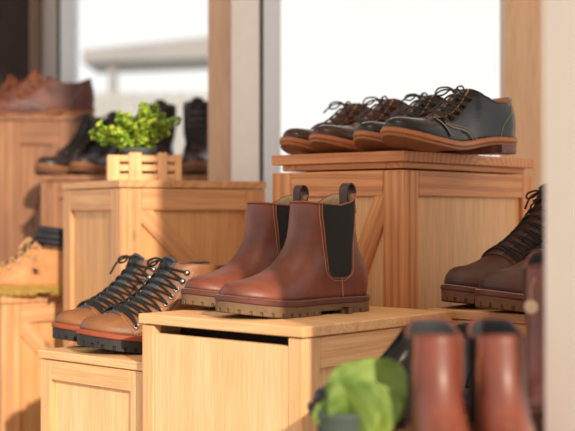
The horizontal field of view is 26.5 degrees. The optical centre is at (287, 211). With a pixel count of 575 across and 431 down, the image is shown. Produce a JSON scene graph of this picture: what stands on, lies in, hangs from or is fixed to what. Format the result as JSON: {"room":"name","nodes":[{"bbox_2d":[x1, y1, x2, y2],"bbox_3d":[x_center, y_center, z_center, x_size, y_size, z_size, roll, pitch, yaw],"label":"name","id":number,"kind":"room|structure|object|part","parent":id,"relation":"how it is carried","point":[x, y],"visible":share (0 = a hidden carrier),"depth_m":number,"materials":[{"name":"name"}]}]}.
{"room":"shoe store","nodes":[
{"label":"shoe store","id":0,"kind":"room"},
{"bbox_2d":[0,0,28,96],"bbox_3d":[-1.164,-0.550,3.500,0.872,2.300,0.100,0,0,0],"label":"wall","id":1,"kind":"structure","parent":0,"point":[14,14],"depth_m":3.45,"materials":[{"name":"brown wood"}]},
{"bbox_2d":[29,0,40,84],"bbox_3d":[-0.712,-0.550,3.490,0.030,2.300,0.120,0,0,0],"label":"trim","id":2,"kind":"structure","parent":1,"relation":"attached to","point":[34,5],"depth_m":3.43,"materials":[{"name":"brown wood"}]},
{"bbox_2d":[41,0,78,82],"bbox_3d":[-0.398,-0.550,3.500,0.596,2.300,0.100,0,0,0],"label":"window","id":3,"kind":"structure","parent":1,"relation":"in","point":[59,18],"depth_m":3.45,"materials":[{"name":"grey paint"}]},
{"bbox_3d":[-0.674,-0.550,3.500,0.044,2.300,0.100,0,0,0],"label":"frame","id":4,"kind":"part","parent":3,"relation":"part of","materials":[{"name":"grey paint"}]},
{"bbox_3d":[-0.625,-0.550,3.500,0.037,2.300,0.100,0,0,0],"label":"frame","id":5,"kind":"part","parent":3,"relation":"part of","materials":[{"name":"paint"}]},
{"bbox_2d":[230,0,259,189],"bbox_3d":[-0.094,-0.550,2.812,0.065,2.300,0.216,0,0,0],"label":"wall","id":6,"kind":"structure","parent":0,"point":[244,14],"depth_m":2.70,"materials":[{"name":"white paint"}]},
{"bbox_2d":[208,0,229,180],"bbox_3d":[-0.152,-0.550,2.810,0.049,2.300,0.220,0,0,0],"label":"trim","id":7,"kind":"structure","parent":6,"relation":"attached to","point":[218,10],"depth_m":2.70,"materials":[{"name":"beige wood"}]},
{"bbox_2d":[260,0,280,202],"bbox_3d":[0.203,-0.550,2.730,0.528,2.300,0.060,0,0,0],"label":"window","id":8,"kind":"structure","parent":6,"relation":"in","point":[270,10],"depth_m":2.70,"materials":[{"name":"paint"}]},
{"bbox_2d":[540,0,544,185],"bbox_3d":[1.077,-0.550,2.740,1.046,2.300,0.120,0,0,0],"label":"wall","id":9,"kind":"structure","parent":0,"point":[542,2],"depth_m":2.68,"materials":[{"name":"beige paint"}]},
{"bbox_2d":[500,0,539,205],"bbox_3d":[0.516,-0.550,2.710,0.075,2.300,0.080,0,0,0],"label":"trim","id":10,"kind":"structure","parent":9,"relation":"attached to","point":[519,19],"depth_m":2.67,"materials":[{"name":"beige wood"}]},
{"bbox_2d":[545,0,574,430],"bbox_3d":[0.956,-0.550,0.750,1.489,2.300,0.500,0,0,0],"label":"wall","id":11,"kind":"structure","parent":0,"point":[559,14],"depth_m":0.98,"materials":[{"name":"beige paint"}]},
{"bbox_3d":[0.000,0.625,1.025,6.000,0.050,5.050,0,0,0],"label":"floor","id":12,"kind":"structure","parent":0,"visible":0},
{"bbox_2d":[0,293,63,430],"bbox_3d":[-0.529,0.386,2.658,0.275,0.428,0.206,0,0,-34],"label":"wooden crate","id":13,"kind":"object","parent":12,"relation":"on","point":[26,327],"visible":0.35,"depth_m":2.53,"materials":[{"name":"brown wood"}]},
{"bbox_3d":[-0.590,0.395,2.521,0.014,0.410,0.040,0,0,-34],"label":"post","id":14,"kind":"part","parent":13,"relation":"part of","materials":[{"name":"brown wood"}]},
{"bbox_3d":[-0.567,0.395,2.521,0.026,0.410,0.014,0,0,-34],"label":"post","id":15,"kind":"part","parent":13,"relation":"part of","materials":[{"name":"brown wood"}]},
{"bbox_2d":[0,226,63,295],"bbox_3d":[-0.545,0.100,2.547,0.254,0.143,0.099,0,0,-7],"label":"boot","id":16,"kind":"object","parent":13,"relation":"on","point":[37,269],"visible":0.76,"depth_m":2.52,"materials":[{"name":"orange leather"}]},
{"bbox_3d":[-0.529,0.180,2.658,0.275,0.016,0.206,0,0,-34],"label":"lid","id":17,"kind":"part","parent":13,"relation":"part of","materials":[{"name":"brown wood"}]},
{"bbox_3d":[-0.477,0.209,2.581,0.189,0.040,0.013,0,0,-34],"label":"rail","id":18,"kind":"part","parent":13,"relation":"part of","materials":[{"name":"brown wood"}]},
{"bbox_3d":[-0.478,0.405,2.583,0.222,0.391,0.004,0,0,-34],"label":"panel","id":19,"kind":"part","parent":13,"relation":"part of","materials":[{"name":"beige wood"}]},
{"bbox_2d":[0,115,81,263],"bbox_3d":[-0.636,0.176,3.247,0.259,0.848,0.248,0,0,-1],"label":"wooden crate","id":20,"kind":"object","parent":12,"relation":"on","point":[24,139],"visible":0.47,"depth_m":3.13,"materials":[{"name":"brown wood"}]},
{"bbox_3d":[-0.716,0.183,3.133,0.061,0.834,0.014,0,0,-1],"label":"post","id":21,"kind":"part","parent":20,"relation":"part of","materials":[{"name":"brown wood"}]},
{"bbox_2d":[0,75,62,114],"bbox_3d":[-0.742,-0.308,3.315,0.298,0.122,0.095,0,0,-7],"label":"shoe","id":22,"kind":"object","parent":20,"relation":"on","point":[18,87],"visible":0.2,"depth_m":3.30,"materials":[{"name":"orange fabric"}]},
{"bbox_3d":[-0.634,0.198,3.136,0.162,0.803,0.004,0,0,-1],"label":"panel","id":23,"kind":"part","parent":20,"relation":"part of","materials":[{"name":"brown wood"}]},
{"bbox_3d":[-0.634,-0.203,3.134,0.101,0.060,0.013,0,0,-1],"label":"rail","id":24,"kind":"part","parent":20,"relation":"part of","materials":[{"name":"brown wood"}]},
{"bbox_3d":[-0.636,-0.241,3.247,0.259,0.013,0.248,0,0,-1],"label":"lid","id":25,"kind":"part","parent":20,"relation":"part of","materials":[{"name":"brown wood"}]},
{"bbox_2d":[0,71,94,116],"bbox_3d":[-0.655,-0.308,3.206,0.297,0.121,0.094,0,0,-7],"label":"shoe","id":26,"kind":"object","parent":20,"relation":"on","point":[51,96],"visible":0.95,"depth_m":3.19,"materials":[{"name":"brown leather"}]},
{"bbox_3d":[-0.553,0.183,3.136,0.061,0.834,0.014,0,0,-1],"label":"post","id":27,"kind":"part","parent":20,"relation":"part of","materials":[{"name":"brown wood"}]},
{"bbox_2d":[38,345,142,430],"bbox_3d":[-0.193,0.406,1.912,0.241,0.388,0.305,0,0,42],"label":"wooden crate","id":28,"kind":"object","parent":12,"relation":"on","point":[83,388],"visible":0.37,"depth_m":1.81,"materials":[{"name":"brown wood"}]},
{"bbox_3d":[-0.366,0.413,1.875,0.026,0.374,0.014,0,0,42],"label":"post","id":29,"kind":"part","parent":28,"relation":"part of","materials":[{"name":"brown wood"}]},
{"bbox_3d":[-0.193,0.218,1.912,0.241,0.012,0.305,0,0,42],"label":"lid","id":30,"kind":"part","parent":28,"relation":"part of","materials":[{"name":"brown wood"}]},
{"bbox_3d":[-0.289,0.241,1.805,0.182,0.030,0.013,0,0,42],"label":"rail","id":31,"kind":"part","parent":28,"relation":"part of","materials":[{"name":"brown wood"}]},
{"bbox_3d":[-0.287,0.420,1.807,0.204,0.359,0.004,0,0,42],"label":"panel","id":32,"kind":"part","parent":28,"relation":"part of","materials":[{"name":"brown wood"}]},
{"bbox_2d":[52,253,209,341],"bbox_3d":[-0.246,0.140,2.009,0.305,0.145,0.119,0,0,-36],"label":"boot","id":33,"kind":"object","parent":28,"relation":"on","point":[130,279],"visible":0.41,"depth_m":1.96,"materials":[{"name":"brown leather"}]},
{"bbox_3d":[-0.210,0.413,1.736,0.026,0.374,0.014,0,0,42],"label":"post","id":34,"kind":"part","parent":28,"relation":"part of","materials":[{"name":"brown wood"}]},
{"bbox_2d":[76,255,223,352],"bbox_3d":[-0.184,0.140,1.900,0.305,0.145,0.119,0,0,-36],"label":"boot","id":35,"kind":"object","parent":28,"relation":"on","point":[119,328],"visible":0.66,"depth_m":1.84,"materials":[{"name":"brown leather"}]},
{"bbox_2d":[39,175,207,249],"bbox_3d":[-0.380,0.257,2.981,0.399,0.686,0.270,0,0,0],"label":"wooden crate","id":36,"kind":"object","parent":12,"relation":"on","point":[52,193],"visible":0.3,"depth_m":2.85,"materials":[{"name":"brown wood"}]},
{"bbox_3d":[-0.569,0.264,2.870,0.014,0.672,0.040,0,0,0],"label":"post","id":37,"kind":"part","parent":36,"relation":"part of","materials":[{"name":"brown wood"}]},
{"bbox_3d":[-0.549,0.264,2.857,0.026,0.672,0.014,0,0,0],"label":"post","id":38,"kind":"part","parent":36,"relation":"part of","materials":[{"name":"brown wood"}]},
{"bbox_3d":[-0.380,0.274,2.859,0.344,0.651,0.004,0,0,0],"label":"panel","id":39,"kind":"part","parent":36,"relation":"part of","materials":[{"name":"brown wood"}]},
{"bbox_2d":[34,113,105,174],"bbox_3d":[-0.527,-0.167,3.032,0.096,0.163,0.248,0,0,38],"label":"boot","id":40,"kind":"object","parent":36,"relation":"on","point":[81,142],"visible":0.57,"depth_m":3.00,"materials":[{"name":"black leather"}]},
{"bbox_3d":[-0.380,-0.051,2.856,0.311,0.040,0.013,0,0,0],"label":"rail","id":41,"kind":"part","parent":36,"relation":"part of","materials":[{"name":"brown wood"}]},
{"bbox_2d":[69,111,132,174],"bbox_3d":[-0.445,-0.167,2.976,0.096,0.163,0.248,0,0,27],"label":"boot","id":42,"kind":"object","parent":36,"relation":"on","point":[93,162],"visible":0.38,"depth_m":2.90,"materials":[{"name":"black leather"}]},
{"bbox_3d":[-0.380,-0.080,2.981,0.399,0.013,0.270,0,0,0],"label":"lid","id":43,"kind":"part","parent":36,"relation":"part of","materials":[{"name":"brown wood"}]},
{"bbox_2d":[148,99,176,173],"bbox_3d":[-0.321,-0.186,3.070,0.094,0.200,0.212,0,0,0],"label":"boot","id":44,"kind":"object","parent":36,"relation":"on","point":[166,145],"visible":0.21,"depth_m":3.09,"materials":[{"name":"black leather"}]},
{"bbox_2d":[182,97,207,174],"bbox_3d":[-0.226,-0.189,3.060,0.094,0.206,0.212,0,0,0],"label":"boot","id":45,"kind":"object","parent":36,"relation":"on","point":[195,112],"visible":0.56,"depth_m":3.06,"materials":[{"name":"black leather"}]},
{"bbox_2d":[62,180,266,346],"bbox_3d":[-0.247,0.271,2.405,0.303,0.658,0.304,0,0,-30],"label":"wooden crate","id":46,"kind":"object","parent":12,"relation":"on","point":[105,221],"visible":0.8,"depth_m":2.29,"materials":[{"name":"brown wood"}]},
{"bbox_3d":[-0.435,0.279,2.445,0.014,0.643,0.042,0,0,-30],"label":"post","id":47,"kind":"part","parent":46,"relation":"part of","materials":[{"name":"brown wood"}]},
{"bbox_3d":[-0.371,-0.023,2.333,0.013,0.040,0.215,0,0,-30],"label":"rail","id":48,"kind":"part","parent":46,"relation":"part of","materials":[{"name":"brown wood"}]},
{"bbox_3d":[-0.369,0.288,2.334,0.004,0.623,0.250,0,0,-30],"label":"panel","id":49,"kind":"part","parent":46,"relation":"part of","materials":[{"name":"brown wood"}]},
{"bbox_3d":[-0.306,0.279,2.222,0.014,0.643,0.042,0,0,-30],"label":"post","id":50,"kind":"part","parent":46,"relation":"part of","materials":[{"name":"brown wood"}]},
{"bbox_3d":[-0.281,0.279,2.220,0.028,0.643,0.014,0,0,-30],"label":"post","id":51,"kind":"part","parent":46,"relation":"part of","materials":[{"name":"brown wood"}]},
{"bbox_2d":[106,152,181,179],"bbox_3d":[-0.275,-0.085,2.330,0.138,0.053,0.094,0,0,-10],"label":"box","id":52,"kind":"object","parent":46,"relation":"on","point":[115,164],"visible":0.8,"depth_m":2.29,"materials":[{"name":"brown wood"}]},
{"bbox_2d":[89,101,181,173],"bbox_3d":[-0.287,-0.137,2.331,0.173,0.146,0.111,0,0,4],"label":"potted plant","id":53,"kind":"object","parent":52,"relation":"in","point":[141,135],"visible":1,"depth_m":2.31,"materials":[{"name":"green plant"}]},
{"bbox_3d":[-0.283,-0.093,2.330,0.068,0.058,0.068,0,0,0],"label":"pot","id":54,"kind":"part","parent":53,"relation":"part of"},
{"bbox_3d":[-0.247,-0.051,2.405,0.303,0.014,0.304,0,0,-30],"label":"lid","id":55,"kind":"part","parent":46,"relation":"part of","materials":[{"name":"brown wood"}]},
{"bbox_3d":[-0.176,0.288,2.283,0.250,0.623,0.004,0,0,-30],"label":"panel","id":56,"kind":"part","parent":46,"relation":"part of","materials":[{"name":"brown wood"}]},
{"bbox_3d":[-0.175,-0.023,2.280,0.215,0.040,0.013,0,0,-30],"label":"rail","id":57,"kind":"part","parent":46,"relation":"part of","materials":[{"name":"brown wood"}]},
{"bbox_3d":[-0.070,0.279,2.342,0.028,0.643,0.014,0,0,-30],"label":"post","id":58,"kind":"part","parent":46,"relation":"part of","materials":[{"name":"brown wood"}]},
{"bbox_3d":[-0.059,0.279,2.365,0.014,0.643,0.042,0,0,-30],"label":"post","id":59,"kind":"part","parent":46,"relation":"part of","materials":[{"name":"brown wood"}]},
{"bbox_2d":[139,306,450,430],"bbox_3d":[0.013,0.370,1.712,0.303,0.459,0.322,0,0,42],"label":"wooden crate","id":60,"kind":"object","parent":12,"relation":"on","point":[205,369],"visible":0.59,"depth_m":1.59,"materials":[{"name":"brown wood"}]},
{"bbox_3d":[-0.188,0.378,1.689,0.024,0.444,0.014,0,0,42],"label":"post","id":61,"kind":"part","parent":60,"relation":"part of","materials":[{"name":"brown wood"}]},
{"bbox_3d":[-0.181,0.378,1.705,0.014,0.444,0.020,0,0,42],"label":"post","id":62,"kind":"part","parent":60,"relation":"part of","materials":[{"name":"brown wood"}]},
{"bbox_3d":[-0.092,0.176,1.806,0.013,0.040,0.246,0,0,42],"label":"rail","id":63,"kind":"part","parent":60,"relation":"part of","materials":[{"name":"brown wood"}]},
{"bbox_3d":[-0.087,0.383,1.599,0.247,0.433,0.012,0,0,42],"label":"panel","id":64,"kind":"part","parent":60,"relation":"part of","materials":[{"name":"brown wood"}]},
{"bbox_2d":[181,185,308,306],"bbox_3d":[-0.052,0.050,1.825,0.257,0.182,0.104,0,0,-41],"label":"boot","id":65,"kind":"object","parent":60,"relation":"on","point":[266,228],"visible":0.41,"depth_m":1.81,"materials":[{"name":"leather"}]},
{"bbox_2d":[215,183,369,317],"bbox_3d":[0.010,0.050,1.683,0.257,0.182,0.104,0,0,-41],"label":"boot","id":66,"kind":"object","parent":60,"relation":"on","point":[320,266],"visible":1,"depth_m":1.67,"materials":[{"name":"leather"}]},
{"bbox_3d":[0.013,0.148,1.712,0.303,0.014,0.322,0,0,42],"label":"lid","id":67,"kind":"part","parent":60,"relation":"part of","materials":[{"name":"brown wood"}]},
{"bbox_3d":[0.014,0.378,1.509,0.024,0.444,0.014,0,0,42],"label":"post","id":68,"kind":"part","parent":60,"relation":"part of","materials":[{"name":"brown wood"}]},
{"bbox_3d":[0.029,0.378,1.519,0.014,0.444,0.020,0,0,42],"label":"post","id":69,"kind":"part","parent":60,"relation":"part of","materials":[{"name":"brown wood"}]},
{"bbox_3d":[0.117,0.388,1.619,0.004,0.424,0.274,0,0,42],"label":"panel","id":70,"kind":"part","parent":60,"relation":"part of","materials":[{"name":"brown wood"}]},
{"bbox_3d":[0.118,0.176,1.618,0.013,0.040,0.246,0,0,42],"label":"rail","id":71,"kind":"part","parent":60,"relation":"part of","materials":[{"name":"brown wood"}]},
{"bbox_2d":[315,423,404,430],"bbox_3d":[0.172,0.412,1.050,0.285,0.375,0.540,0,0,0],"label":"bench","id":72,"kind":"object","parent":12,"relation":"on","point":[316,425],"visible":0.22,"depth_m":1.27,"materials":[{"name":"brown wood"}]},
{"bbox_2d":[312,358,406,430],"bbox_3d":[0.067,0.180,1.117,0.085,0.090,0.069,0,0,22],"label":"potted plant","id":73,"kind":"object","parent":72,"relation":"on","point":[367,394],"visible":1,"depth_m":1.10,"materials":[{"name":"green plant"}]},
{"bbox_3d":[0.053,0.203,1.120,0.056,0.044,0.056,0,0,0],"label":"pot","id":74,"kind":"part","parent":73,"relation":"part of","materials":[{"name":"grey ceramic"}]},
{"bbox_2d":[307,323,469,427],"bbox_3d":[0.127,0.175,1.338,0.091,0.101,0.291,0,0,44],"label":"shoe","id":75,"kind":"object","parent":72,"relation":"on","point":[396,351],"visible":0.06,"depth_m":1.34,"materials":[{"name":"black leather"}]},
{"bbox_2d":[405,318,468,430],"bbox_3d":[0.132,0.160,1.040,0.056,0.129,0.159,0,0,-3],"label":"boot","id":76,"kind":"object","parent":72,"relation":"on","point":[434,346],"visible":1,"depth_m":1.04,"materials":[{"name":"leather"}]},
{"bbox_2d":[467,318,534,430],"bbox_3d":[0.187,0.160,1.040,0.056,0.129,0.159,0,0,-3],"label":"boot","id":77,"kind":"object","parent":72,"relation":"on","point":[497,348],"visible":0.99,"depth_m":1.04,"materials":[{"name":"leather"}]},
{"bbox_2d":[523,250,544,430],"bbox_3d":[0.270,0.133,1.245,0.066,0.185,0.159,0,0,14],"label":"boot","id":78,"kind":"object","parent":72,"relation":"on","point":[534,266],"visible":0.31,"depth_m":1.24,"materials":[{"name":"leather"}]},
{"bbox_2d":[272,150,533,309],"bbox_3d":[0.206,0.253,2.101,0.268,0.694,0.406,0,0,40],"label":"wooden crate","id":79,"kind":"object","parent":12,"relation":"on","point":[421,216],"visible":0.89,"depth_m":1.94,"materials":[{"name":"orange wood"}]},
{"bbox_3d":[-0.006,0.268,2.023,0.040,0.665,0.014,0,0,40],"label":"post","id":80,"kind":"part","parent":79,"relation":"part of","materials":[{"name":"orange wood"}]},
{"bbox_2d":[280,101,369,154],"bbox_3d":[0.099,-0.145,2.155,0.303,0.103,0.095,0,0,-45],"label":"shoe","id":81,"kind":"object","parent":79,"relation":"on","point":[294,141],"visible":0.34,"depth_m":2.09,"materials":[{"name":"brown leather"}]},
{"bbox_3d":[0.080,-0.045,1.950,0.185,0.040,0.013,0,0,40],"label":"rail","id":82,"kind":"part","parent":79,"relation":"part of","materials":[{"name":"orange wood"}]},
{"bbox_3d":[0.082,0.278,1.952,0.218,0.645,0.004,0,0,40],"label":"panel","id":83,"kind":"part","parent":79,"relation":"part of","materials":[{"name":"beige wood"}]},
{"bbox_2d":[309,96,408,152],"bbox_3d":[0.152,-0.145,2.071,0.303,0.103,0.095,0,0,-45],"label":"shoe","id":84,"kind":"object","parent":79,"relation":"on","point":[324,138],"visible":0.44,"depth_m":2.00,"materials":[{"name":"brown leather"}]},
{"bbox_3d":[0.167,0.268,1.878,0.040,0.665,0.014,0,0,40],"label":"post","id":85,"kind":"part","parent":79,"relation":"part of","materials":[{"name":"orange wood"}]},
{"bbox_3d":[0.206,-0.086,2.101,0.268,0.016,0.406,0,0,40],"label":"lid","id":86,"kind":"part","parent":79,"relation":"part of","materials":[{"name":"orange wood"}]},
{"bbox_2d":[353,92,474,154],"bbox_3d":[0.215,-0.144,2.001,0.303,0.102,0.095,0,0,-45],"label":"shoe","id":87,"kind":"object","parent":79,"relation":"on","point":[367,137],"visible":0.23,"depth_m":1.94,"materials":[{"name":"black leather"}]},
{"bbox_3d":[0.190,0.268,1.885,0.014,0.665,0.026,0,0,40],"label":"post","id":88,"kind":"part","parent":79,"relation":"part of","materials":[{"name":"orange wood"}]},
{"bbox_2d":[380,85,517,154],"bbox_3d":[0.256,-0.145,1.905,0.303,0.104,0.095,0,0,-45],"label":"shoe","id":89,"kind":"object","parent":79,"relation":"on","point":[469,121],"visible":1,"depth_m":1.88,"materials":[{"name":"black leather"}]},
{"bbox_3d":[0.301,0.278,2.021,0.004,0.645,0.357,0,0,40],"label":"panel","id":90,"kind":"part","parent":79,"relation":"part of","materials":[{"name":"orange wood"}]},
{"bbox_3d":[0.303,-0.045,2.019,0.013,0.040,0.324,0,0,40],"label":"rail","id":91,"kind":"part","parent":79,"relation":"part of","materials":[{"name":"orange wood"}]},
{"bbox_3d":[0.415,0.268,2.154,0.014,0.665,0.026,0,0,40],"label":"post","id":92,"kind":"part","parent":79,"relation":"part of","materials":[{"name":"orange wood"}]},
{"bbox_3d":[0.418,0.268,2.178,0.040,0.665,0.014,0,0,40],"label":"post","id":93,"kind":"part","parent":79,"relation":"part of","materials":[{"name":"orange wood"}]},
{"bbox_2d":[428,304,525,419],"bbox_3d":[0.417,0.370,1.831,0.258,0.459,0.347,0,0,42],"label":"wooden crate","id":94,"kind":"object","parent":12,"relation":"on","point":[465,313],"visible":0.21,"depth_m":1.74,"materials":[{"name":"brown wood"}]},
{"bbox_3d":[0.417,0.147,1.831,0.258,0.013,0.347,0,0,42],"label":"lid","id":95,"kind":"part","parent":94,"relation":"part of","materials":[{"name":"brown wood"}]},
{"bbox_3d":[0.308,0.170,1.708,0.181,0.030,0.013,0,0,42],"label":"rail","id":96,"kind":"part","parent":94,"relation":"part of","materials":[{"name":"brown wood"}]},
{"bbox_2d":[440,184,544,304],"bbox_3d":[0.357,0.049,1.863,0.317,0.184,0.110,0,0,-36],"label":"boot","id":97,"kind":"object","parent":94,"relation":"on","point":[460,282],"visible":0.5,"depth_m":1.82,"materials":[{"name":"brown leather"}]},
{"bbox_2d":[474,242,544,311],"bbox_3d":[0.393,0.049,1.742,0.317,0.184,0.110,0,0,-36],"label":"boot","id":98,"kind":"object","parent":94,"relation":"on","point":[500,289],"visible":0.32,"depth_m":1.65,"materials":[{"name":"brown leather"}]},
{"label":"outside","id":99,"kind":"structure","parent":0,"visible":0},
{"bbox_3d":[0.000,0.690,31.800,80.000,0.060,56.400,0,0,0],"label":"ground","id":100,"kind":"structure","parent":99,"visible":0},
{"bbox_2d":[82,37,207,92],"bbox_3d":[-1.601,-0.710,14.600,1.515,2.620,1.200,0,0,0],"label":"shed","id":101,"kind":"object","parent":100,"relation":"on","point":[192,53],"visible":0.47,"depth_m":14.00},
{"bbox_3d":[-2.031,-0.561,14.200,0.080,2.321,0.200,0,0,0],"label":"post","id":102,"kind":"part","parent":101,"relation":"part of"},
{"bbox_2d":[94,92,207,155],"bbox_3d":[-1.649,-0.330,12.825,1.923,1.859,0.050,0,0,0],"label":"fence","id":103,"kind":"object","parent":100,"relation":"on","point":[105,102],"visible":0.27,"depth_m":12.80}
]}

